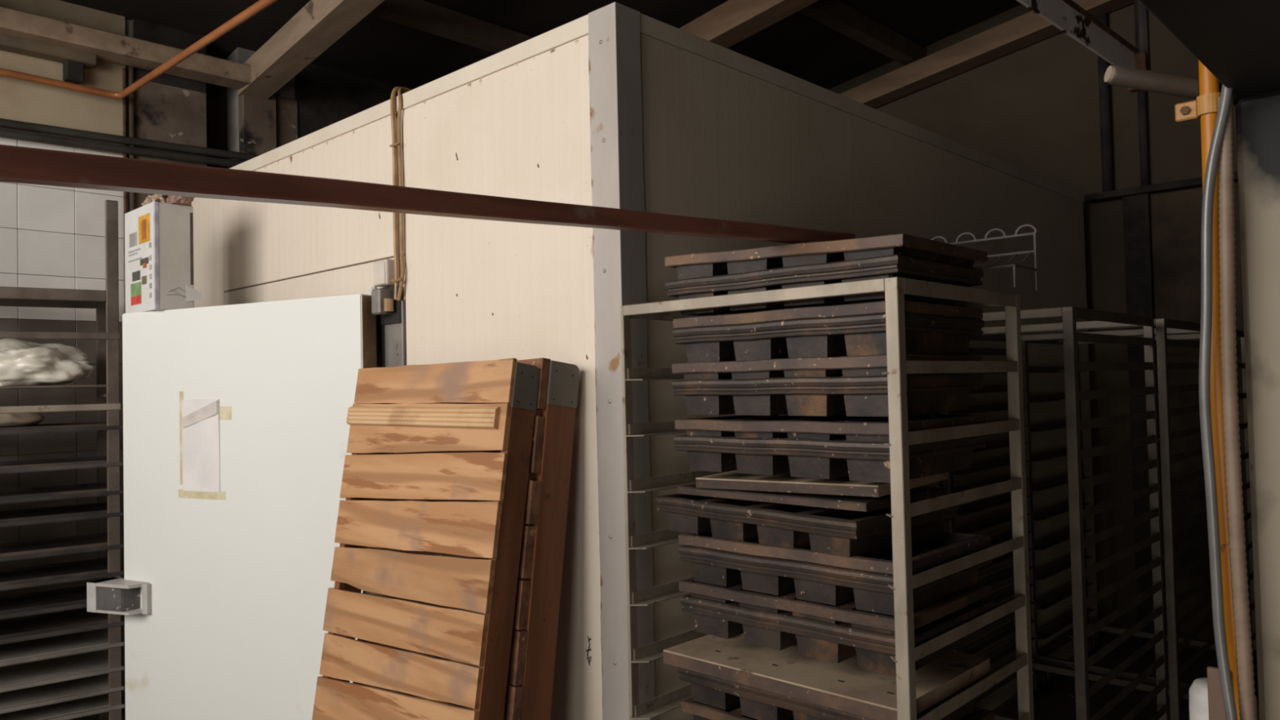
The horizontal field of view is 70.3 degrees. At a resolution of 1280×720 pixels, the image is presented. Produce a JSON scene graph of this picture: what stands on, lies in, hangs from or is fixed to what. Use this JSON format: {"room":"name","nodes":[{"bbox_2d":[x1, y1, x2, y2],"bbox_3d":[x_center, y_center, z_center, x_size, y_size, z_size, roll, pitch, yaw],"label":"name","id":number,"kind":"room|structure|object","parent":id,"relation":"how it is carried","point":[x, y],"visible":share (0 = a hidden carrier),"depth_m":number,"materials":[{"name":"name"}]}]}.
{"room":"commercial bakery","nodes":[
{"label":"commercial bakery","id":0,"kind":"room"},
{"bbox_2d":[0,0,412,719],"bbox_3d":[-3.080,-0.038,4.576,0.390,3.650,10.100,-3,-2,43],"label":"wall","id":1,"kind":"structure","parent":0,"point":[51,237],"depth_m":4.63,"materials":[{"name":"tile"}]},
{"bbox_2d":[0,33,97,84],"bbox_3d":[-3.411,-1.502,4.000,0.100,0.180,1.800,-3,-2,43],"label":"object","id":2,"kind":"object","parent":1,"relation":"attached to","point":[74,62],"visible":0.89,"depth_m":4.51,"materials":[{"name":"brown wood"}]},
{"bbox_2d":[0,128,244,167],"bbox_3d":[-3.962,-1.108,3.385,0.095,0.070,5.752,-3,-2,43],"label":"cable","id":3,"kind":"object","parent":1,"relation":"attached to","point":[4,133],"visible":0.72,"depth_m":4.71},
{"bbox_2d":[122,67,127,313],"bbox_3d":[-2.694,-0.477,4.766,0.018,2.120,0.018,-3,-2,43],"label":"conduit","id":4,"kind":"object","parent":1,"relation":"attached to","point":[124,69],"visible":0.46,"depth_m":4.78,"materials":[{"name":"black metal"}]},
{"bbox_2d":[0,118,259,160],"bbox_3d":[-3.966,-1.158,3.390,0.095,0.070,5.752,-3,-2,43],"label":"cable","id":5,"kind":"object","parent":1,"relation":"attached to","point":[6,123],"visible":0.73,"depth_m":4.74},
{"bbox_2d":[128,66,135,211],"bbox_3d":[-2.668,-0.487,4.786,0.026,2.140,0.026,-1,-2,-24],"label":"conduit","id":6,"kind":"object","parent":1,"relation":"attached to","point":[131,69],"visible":0.35,"depth_m":4.80,"materials":[{"name":"black metal"}]},
{"bbox_2d":[0,0,277,98],"bbox_3d":[-2.717,-1.452,1.875,3.978,0.113,4.268,-3,-2,43],"label":"copper pipe","id":7,"kind":"object","parent":1,"relation":"attached to","point":[260,5],"visible":1,"depth_m":4.34,"materials":[{"name":"orange metal"}]},
{"bbox_2d":[0,0,1134,108],"bbox_3d":[-0.548,-2.325,2.189,7.400,1.380,10.300,-3,-2,43],"label":"ceiling","id":8,"kind":"structure","parent":0,"point":[411,44],"depth_m":5.36,"materials":[{"name":"black wood"}]},
{"bbox_2d":[1016,0,1151,92],"bbox_3d":[0.899,-1.700,2.218,1.424,1.843,0.091,0,-2,-41],"label":"beam","id":9,"kind":"structure","parent":8,"relation":"hanging from","point":[1066,15],"depth_m":2.43,"materials":[{"name":"black metal"}]},
{"bbox_2d":[69,631,1259,719],"bbox_3d":[-0.458,1.715,2.085,7.200,0.100,10.100,-3,-2,43],"label":"floor","id":10,"kind":"structure","parent":0,"point":[1055,702],"depth_m":4.55,"materials":[{"name":"grey concrete"}]},
{"bbox_2d":[0,200,124,719],"bbox_3d":[-2.854,0.520,4.097,0.864,2.500,0.428,0,-2,-37],"label":"rack","id":11,"kind":"object","parent":10,"relation":"on","point":[106,303],"visible":0.84,"depth_m":4.14,"materials":[{"name":"metal"}]},
{"bbox_2d":[0,585,86,614],"bbox_3d":[-2.837,1.098,4.086,0.834,0.018,0.354,0,-2,-37],"label":"baking tray","id":12,"kind":"object","parent":11,"relation":"on","point":[28,602],"visible":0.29,"depth_m":4.19,"materials":[{"name":"black metal"}]},
{"bbox_2d":[0,338,93,386],"bbox_3d":[-2.811,0.010,4.140,0.559,0.218,0.364,0,-2,-37],"label":"plastic bag","id":13,"kind":"object","parent":11,"relation":"on","point":[22,362],"visible":0.85,"depth_m":4.07,"materials":[{"name":"white plastic"}]},
{"bbox_2d":[0,384,106,389],"bbox_3d":[-2.864,0.125,4.106,0.760,0.010,0.360,0,-2,-37],"label":"shelf","id":14,"kind":"object","parent":11,"relation":"attached to","point":[98,386],"depth_m":4.09,"materials":[{"name":"metal"}]},
{"bbox_2d":[0,502,106,522],"bbox_3d":[-2.848,0.706,4.098,0.834,0.018,0.354,0,-2,-37],"label":"baking tray","id":15,"kind":"object","parent":11,"relation":"on","point":[18,515],"visible":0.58,"depth_m":4.24,"materials":[{"name":"black metal"}]},
{"bbox_2d":[0,482,106,499],"bbox_3d":[-2.849,0.606,4.099,0.834,0.018,0.354,0,-2,-37],"label":"baking tray","id":16,"kind":"object","parent":11,"relation":"on","point":[97,486],"visible":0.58,"depth_m":4.25,"materials":[{"name":"black metal"}]},
{"bbox_2d":[0,455,106,469],"bbox_3d":[-2.853,0.476,4.104,0.834,0.018,0.354,0,-2,-37],"label":"baking tray","id":17,"kind":"object","parent":11,"relation":"on","point":[103,459],"visible":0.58,"depth_m":4.26,"materials":[{"name":"black metal"}]},
{"bbox_2d":[0,422,106,430],"bbox_3d":[-2.857,0.309,4.109,0.834,0.018,0.354,0,-2,-37],"label":"baking tray","id":18,"kind":"object","parent":11,"relation":"on","point":[88,424],"visible":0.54,"depth_m":4.15,"materials":[{"name":"black metal"}]},
{"bbox_2d":[0,412,44,426],"bbox_3d":[-2.856,0.258,4.120,0.268,0.078,0.244,0,-2,-37],"label":"sack","id":19,"kind":"object","parent":18,"relation":"on","point":[31,418],"visible":0.77,"depth_m":4.06,"materials":[{"name":"beige fabric"}]},
{"bbox_2d":[0,607,107,639],"bbox_3d":[-2.837,1.204,4.085,0.834,0.018,0.354,0,-2,-37],"label":"baking tray","id":20,"kind":"object","parent":11,"relation":"on","point":[11,628],"visible":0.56,"depth_m":4.19,"materials":[{"name":"metal"}]},
{"bbox_2d":[0,627,107,662],"bbox_3d":[-2.834,1.304,4.082,0.834,0.006,0.354,0,-2,-37],"label":"baking tray","id":21,"kind":"object","parent":11,"relation":"on","point":[40,646],"visible":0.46,"depth_m":4.16,"materials":[{"name":"grey metal"}]},
{"bbox_2d":[0,557,107,586],"bbox_3d":[-2.841,0.976,4.090,0.834,0.018,0.354,0,-2,-37],"label":"baking tray","id":22,"kind":"object","parent":11,"relation":"on","point":[97,566],"visible":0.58,"depth_m":4.22,"materials":[{"name":"metal"}]},
{"bbox_2d":[0,532,107,557],"bbox_3d":[-2.844,0.853,4.094,0.834,0.018,0.354,0,-2,-37],"label":"baking tray","id":23,"kind":"object","parent":11,"relation":"on","point":[98,540],"visible":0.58,"depth_m":4.23,"materials":[{"name":"black metal"}]},
{"bbox_2d":[0,648,108,688],"bbox_3d":[-2.831,1.414,4.079,0.834,0.006,0.354,0,-2,-37],"label":"baking tray","id":24,"kind":"object","parent":11,"relation":"on","point":[63,666],"visible":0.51,"depth_m":4.17,"materials":[{"name":"grey metal"}]},
{"bbox_2d":[0,669,108,709],"bbox_3d":[-2.828,1.504,4.075,0.834,0.006,0.354,0,-2,-37],"label":"baking tray","id":25,"kind":"object","parent":11,"relation":"on","point":[93,683],"visible":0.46,"depth_m":4.13,"materials":[{"name":"grey metal"}]},
{"bbox_2d":[0,688,108,719],"bbox_3d":[-2.827,1.586,4.073,0.834,0.006,0.354,0,-2,-37],"label":"baking tray","id":26,"kind":"object","parent":11,"relation":"on","point":[54,710],"visible":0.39,"depth_m":4.12,"materials":[{"name":"grey metal"}]},
{"bbox_2d":[311,358,539,719],"bbox_3d":[-0.698,0.846,2.734,0.856,1.676,0.355,-3,-2,43],"label":"wooden pallet","id":27,"kind":"object","parent":10,"relation":"on","point":[419,420],"visible":1,"depth_m":2.66,"materials":[{"name":"brown wood"}]},
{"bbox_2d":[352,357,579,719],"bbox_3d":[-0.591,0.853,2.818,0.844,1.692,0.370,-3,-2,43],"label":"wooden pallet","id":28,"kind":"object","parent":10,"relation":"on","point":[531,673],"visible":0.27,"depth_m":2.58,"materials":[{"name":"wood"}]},
{"bbox_2d":[86,1,1098,719],"bbox_3d":[-0.018,0.378,4.914,3.172,2.700,4.695,-3,-2,43],"label":"chamber","id":29,"kind":"object","parent":10,"relation":"on","point":[223,602],"visible":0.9,"depth_m":3.46,"materials":[{"name":"paint"}]},
{"bbox_2d":[124,200,201,313],"bbox_3d":[-2.123,-0.437,4.043,0.383,0.461,0.191,-3,-2,43],"label":"control box","id":30,"kind":"object","parent":29,"relation":"on","point":[159,236],"visible":0.94,"depth_m":3.92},
{"bbox_2d":[128,231,137,248],"bbox_3d":[-2.247,-0.533,4.032,0.100,0.060,0.001,-3,-2,43],"label":"print","id":31,"kind":"object","parent":30,"relation":"on","point":[132,235],"depth_m":4.03},
{"bbox_2d":[128,248,140,253],"bbox_3d":[-2.235,-0.483,4.021,0.150,0.008,0.001,-3,-2,43],"label":"print","id":32,"kind":"object","parent":30,"relation":"on","point":[131,251],"depth_m":4.02},
{"bbox_2d":[128,257,142,262],"bbox_3d":[-2.227,-0.442,4.012,0.170,0.005,0.003,-3,-2,43],"label":"print","id":33,"kind":"object","parent":30,"relation":"attached to","point":[131,260],"depth_m":4.02},
{"bbox_2d":[130,295,141,305],"bbox_3d":[-2.218,-0.262,4.002,0.125,0.036,0.003,-3,-2,43],"label":"print","id":34,"kind":"object","parent":30,"relation":"attached to","point":[135,300],"depth_m":4.00},
{"bbox_2d":[130,281,141,297],"bbox_3d":[-2.219,-0.309,4.004,0.125,0.060,0.003,-3,-2,43],"label":"print","id":35,"kind":"object","parent":30,"relation":"on","point":[135,286],"depth_m":4.00},
{"bbox_2d":[132,270,140,281],"bbox_3d":[-2.216,-0.369,4.002,0.095,0.040,0.002,-3,-2,43],"label":"print","id":36,"kind":"object","parent":30,"relation":"on","point":[135,273],"depth_m":4.00},
{"bbox_2d":[142,218,146,239],"bbox_3d":[-2.148,-0.565,3.939,0.055,0.085,0.001,-3,-2,43],"label":"print","id":37,"kind":"object","parent":30,"relation":"attached to","point":[144,220],"depth_m":3.94},
{"bbox_2d":[142,275,146,284],"bbox_3d":[-2.143,-0.345,3.932,0.055,0.035,0.003,-3,-2,43],"label":"print","id":38,"kind":"object","parent":30,"relation":"attached to","point":[144,277],"depth_m":3.93},
{"bbox_2d":[140,257,148,265],"bbox_3d":[-2.143,-0.426,3.933,0.100,0.027,0.002,-3,-2,43],"label":"print","id":39,"kind":"object","parent":30,"relation":"attached to","point":[144,260],"depth_m":3.93},
{"bbox_2d":[138,213,150,244],"bbox_3d":[-2.146,-0.568,3.937,0.140,0.120,0.001,-3,-2,43],"label":"print","id":40,"kind":"object","parent":30,"relation":"attached to","point":[144,218],"depth_m":3.93},
{"bbox_2d":[141,194,168,206],"bbox_3d":[-2.118,-0.705,4.031,0.237,0.075,0.136,-3,-2,43],"label":"crumpled paper","id":41,"kind":"object","parent":30,"relation":"on","point":[157,197],"visible":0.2,"depth_m":3.96,"materials":[{"name":"beige paper"}]},
{"bbox_2d":[166,195,194,205],"bbox_3d":[-1.994,-0.706,3.946,0.112,0.069,0.108,-3,-2,43],"label":"rag","id":42,"kind":"object","parent":30,"relation":"on","point":[180,200],"visible":0.62,"depth_m":3.91,"materials":[{"name":"pink fabric"}]},
{"bbox_2d":[178,391,231,500],"bbox_3d":[-1.797,0.349,3.746,0.320,0.445,0.007,-2,-2,26],"label":"note","id":43,"kind":"object","parent":29,"relation":"attached to","point":[199,419],"visible":1,"depth_m":3.75,"materials":[{"name":"paper"}]},
{"bbox_2d":[373,258,394,287],"bbox_3d":[-0.966,-0.328,3.436,0.095,0.098,0.049,-3,-2,43],"label":"switch box","id":44,"kind":"object","parent":29,"relation":"attached to","point":[383,269],"visible":0.94,"depth_m":3.41,"materials":[{"name":"white plastic"}]},
{"bbox_2d":[389,86,411,300],"bbox_3d":[-0.869,-0.628,3.427,0.067,0.818,0.136,-3,-2,43],"label":"conduit","id":45,"kind":"object","parent":29,"relation":"attached to","point":[396,152],"visible":0.85,"depth_m":3.39,"materials":[{"name":"beige plastic"}]},
{"bbox_2d":[620,276,1034,719],"bbox_3d":[0.493,0.745,2.409,0.818,1.811,0.680,-3,-2,43],"label":"rack","id":46,"kind":"object","parent":10,"relation":"on","point":[895,288],"visible":0.65,"depth_m":2.25,"materials":[{"name":"grey metal"}]},
{"bbox_2d":[655,493,959,557],"bbox_3d":[0.422,0.406,2.372,0.444,0.091,0.644,0,-1,-42],"label":"pan","id":47,"kind":"object","parent":46,"relation":"on","point":[840,532],"visible":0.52,"depth_m":2.20,"materials":[{"name":"black metal"}]},
{"bbox_2d":[677,484,947,511],"bbox_3d":[0.438,0.343,2.383,0.362,0.020,0.600,0,-2,-43],"label":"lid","id":48,"kind":"object","parent":47,"relation":"on","point":[864,504],"visible":0.61,"depth_m":2.20,"materials":[{"name":"brown metal"}]},
{"bbox_2d":[695,470,948,497],"bbox_3d":[0.460,0.305,2.345,0.541,0.049,0.342,-3,-2,44],"label":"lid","id":49,"kind":"object","parent":48,"relation":"on","point":[732,480],"visible":0.68,"depth_m":2.21,"materials":[{"name":"brown metal"}]},
{"bbox_2d":[673,434,986,483],"bbox_3d":[0.475,0.232,2.316,0.644,0.091,0.444,-3,-2,43],"label":"pan","id":50,"kind":"object","parent":49,"relation":"on","point":[860,460],"visible":0.61,"depth_m":2.13,"materials":[{"name":"black metal"}]},
{"bbox_2d":[675,413,985,441],"bbox_3d":[0.475,0.190,2.318,0.640,0.091,0.440,-3,-2,43],"label":"pan","id":51,"kind":"object","parent":50,"relation":"on","point":[875,428],"visible":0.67,"depth_m":2.18,"materials":[{"name":"brown metal"}]},
{"bbox_2d":[671,373,983,416],"bbox_3d":[0.470,0.088,2.321,0.644,0.091,0.444,-3,-2,43],"label":"pan","id":52,"kind":"object","parent":46,"relation":"on","point":[861,395],"visible":0.95,"depth_m":2.14,"materials":[{"name":"black metal"}]},
{"bbox_2d":[671,354,981,380],"bbox_3d":[0.469,0.043,2.327,0.640,0.091,0.440,-3,-2,43],"label":"pan","id":53,"kind":"object","parent":52,"relation":"on","point":[865,365],"visible":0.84,"depth_m":2.14,"materials":[{"name":"brown metal"}]},
{"bbox_2d":[671,312,984,362],"bbox_3d":[0.471,-0.047,2.321,0.644,0.091,0.444,-3,-2,43],"label":"pan","id":54,"kind":"object","parent":53,"relation":"on","point":[925,334],"visible":0.94,"depth_m":2.14,"materials":[{"name":"grey metal"}]},
{"bbox_2d":[673,300,982,328],"bbox_3d":[0.472,-0.074,2.326,0.640,0.091,0.440,-3,-2,43],"label":"pan","id":55,"kind":"object","parent":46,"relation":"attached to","point":[876,307],"visible":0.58,"depth_m":2.13,"materials":[{"name":"brown metal"}]},
{"bbox_2d":[665,253,983,315],"bbox_3d":[0.462,-0.172,2.330,0.666,0.091,0.444,-2,-2,43],"label":"pan","id":56,"kind":"object","parent":55,"relation":"on","point":[878,267],"visible":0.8,"depth_m":2.14,"materials":[{"name":"grey metal"}]},
{"bbox_2d":[665,233,987,287],"bbox_3d":[0.465,-0.227,2.330,0.680,0.115,0.440,-3,-2,43],"label":"pan","id":57,"kind":"object","parent":56,"relation":"on","point":[736,261],"visible":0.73,"depth_m":2.14,"materials":[{"name":"brown metal"}]},
{"bbox_2d":[0,144,855,244],"bbox_3d":[-0.312,-0.248,1.444,0.036,0.193,2.652,-3,-2,41],"label":"metal beam","id":58,"kind":"structure","parent":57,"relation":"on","point":[18,164],"depth_m":1.28,"materials":[{"name":"brown metal"}]},
{"bbox_2d":[678,531,991,574],"bbox_3d":[0.484,0.489,2.308,0.640,0.091,0.440,-3,-2,43],"label":"pan","id":59,"kind":"object","parent":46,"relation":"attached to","point":[961,544],"visible":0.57,"depth_m":2.14,"materials":[{"name":"brown metal"}]},
{"bbox_2d":[678,542,992,615],"bbox_3d":[0.486,0.517,2.304,0.644,0.091,0.444,-3,-2,43],"label":"pan","id":60,"kind":"object","parent":46,"relation":"on","point":[871,591],"visible":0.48,"depth_m":2.13,"materials":[{"name":"black metal"}]},
{"bbox_2d":[680,697,995,719],"bbox_3d":[0.491,0.919,2.300,0.640,0.091,0.440,-3,-2,43],"label":"pan","id":61,"kind":"object","parent":46,"relation":"on","point":[700,711],"visible":0.2,"depth_m":2.29,"materials":[{"name":"black metal"}]},
{"bbox_2d":[677,666,991,719],"bbox_3d":[0.484,0.828,2.304,0.644,0.091,0.444,-3,-2,43],"label":"pan","id":62,"kind":"object","parent":61,"relation":"on","point":[755,703],"visible":0.19,"depth_m":2.20,"materials":[{"name":"black metal"}]},
{"bbox_2d":[662,633,990,719],"bbox_3d":[0.461,0.761,2.304,0.668,0.035,0.462,-3,-2,44],"label":"lid","id":63,"kind":"object","parent":62,"relation":"on","point":[845,686],"visible":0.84,"depth_m":2.16,"materials":[{"name":"wood"}]},
{"bbox_2d":[680,582,995,675],"bbox_3d":[0.491,0.647,2.299,0.644,0.091,0.444,-3,-2,43],"label":"pan","id":64,"kind":"object","parent":46,"relation":"on","point":[817,639],"visible":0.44,"depth_m":2.12,"materials":[{"name":"black metal"}]},
{"bbox_2d":[679,577,991,648],"bbox_3d":[0.486,0.610,2.307,0.640,0.091,0.440,-3,-2,43],"label":"pan","id":65,"kind":"object","parent":64,"relation":"on","point":[846,612],"visible":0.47,"depth_m":2.12,"materials":[{"name":"brown metal"}]},
{"bbox_2d":[930,224,1037,290],"bbox_3d":[0.785,-0.257,2.463,0.518,0.174,0.151,-3,-2,43],"label":"wire basket","id":66,"kind":"object","parent":46,"relation":"on","point":[1033,233],"visible":0.47,"depth_m":2.36,"materials":[{"name":"grey metal"}]},
{"bbox_2d":[926,306,1168,719],"bbox_3d":[1.296,0.756,3.283,0.846,1.799,0.883,-3,-2,43],"label":"rack","id":67,"kind":"object","parent":10,"relation":"on","point":[1102,319],"visible":0.49,"depth_m":2.91,"materials":[{"name":"grey metal"}]},
{"bbox_2d":[946,318,1217,719],"bbox_3d":[1.954,0.759,3.978,0.865,1.799,0.848,-3,-2,43],"label":"rack","id":68,"kind":"object","parent":10,"relation":"on","point":[1164,326],"visible":0.37,"depth_m":3.72,"materials":[{"name":"grey metal"}]},
{"bbox_2d":[1022,329,1257,688],"bbox_3d":[2.577,0.763,4.669,0.840,1.799,0.828,-3,-2,43],"label":"rack","id":69,"kind":"object","parent":10,"relation":"on","point":[1045,677],"visible":0.34,"depth_m":4.70,"materials":[{"name":"grey metal"}]},
{"bbox_2d":[1206,666,1226,719],"bbox_3d":[1.138,1.111,1.762,0.034,1.020,0.011,-3,-2,43],"label":"plank","id":70,"kind":"object","parent":10,"relation":"on","point":[1216,711],"visible":0.57,"depth_m":1.77,"materials":[{"name":"brown wood"}]},
{"bbox_2d":[1198,84,1237,719],"bbox_3d":[1.123,0.539,1.729,0.078,2.162,0.049,-3,-2,43],"label":"cable","id":71,"kind":"object","parent":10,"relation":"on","point":[1217,601],"visible":0.98,"depth_m":1.76,"materials":[{"name":"plastic"}]},
{"bbox_2d":[1189,677,1258,719],"bbox_3d":[1.208,1.143,1.859,0.120,0.958,0.120,-3,-2,43],"label":"drum","id":72,"kind":"object","parent":10,"relation":"on","point":[1198,691],"visible":0.4,"depth_m":1.86,"materials":[{"name":"white plastic"}]},
{"bbox_2d":[1235,90,1279,719],"bbox_3d":[1.538,0.542,1.772,0.494,2.140,0.458,-3,-2,43],"label":"column","id":73,"kind":"structure","parent":10,"relation":"on","point":[1257,116],"depth_m":1.77,"materials":[{"name":"beige paint"}]},
{"bbox_2d":[1103,64,1239,106],"bbox_3d":[1.092,-0.561,1.858,0.270,0.092,0.042,-1,-1,2],"label":"pipe","id":74,"kind":"object","parent":73,"relation":"attached to","point":[1115,75],"visible":0.8,"depth_m":1.84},
{"bbox_2d":[1174,60,1239,719],"bbox_3d":[1.140,0.321,1.793,0.092,2.600,0.041,-3,-2,43],"label":"gas pipe","id":75,"kind":"object","parent":73,"relation":"attached to","point":[1204,108],"visible":0.48,"depth_m":1.78,"materials":[{"name":"metal"}]},
{"bbox_2d":[1139,0,1279,100],"bbox_3d":[1.583,-0.850,1.197,1.443,0.610,2.400,-3,-2,43],"label":"extractor hood","id":76,"kind":"object","parent":73,"relation":"on","point":[1237,42],"visible":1,"depth_m":1.47,"materials":[{"name":"black metal"}]},
{"bbox_2d":[1216,95,1256,719],"bbox_3d":[1.153,0.554,1.739,0.037,2.130,0.031,-2,-2,20],"label":"pipe","id":77,"kind":"object","parent":73,"relation":"attached to","point":[1227,295],"visible":0.96,"depth_m":1.75,"materials":[{"name":"orange metal"}]},
{"bbox_2d":[828,2,1253,651],"bbox_3d":[2.852,-0.617,5.697,7.200,4.600,0.320,-3,-2,43],"label":"wall","id":78,"kind":"structure","parent":0,"point":[1034,108],"depth_m":5.55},
{"bbox_2d":[1096,12,1113,191],"bbox_3d":[2.857,-1.645,5.593,0.059,1.250,0.059,-2,-2,21],"label":"pipe","id":79,"kind":"object","parent":78,"relation":"attached to","point":[1104,87],"visible":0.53,"depth_m":5.57,"materials":[{"name":"black metal"}]},
{"bbox_2d":[1133,0,1149,186],"bbox_3d":[3.006,-1.652,5.452,0.044,1.250,0.044,-1,-2,-24],"label":"pipe","id":80,"kind":"object","parent":78,"relation":"attached to","point":[1141,95],"visible":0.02,"depth_m":5.43,"materials":[{"name":"black metal"}]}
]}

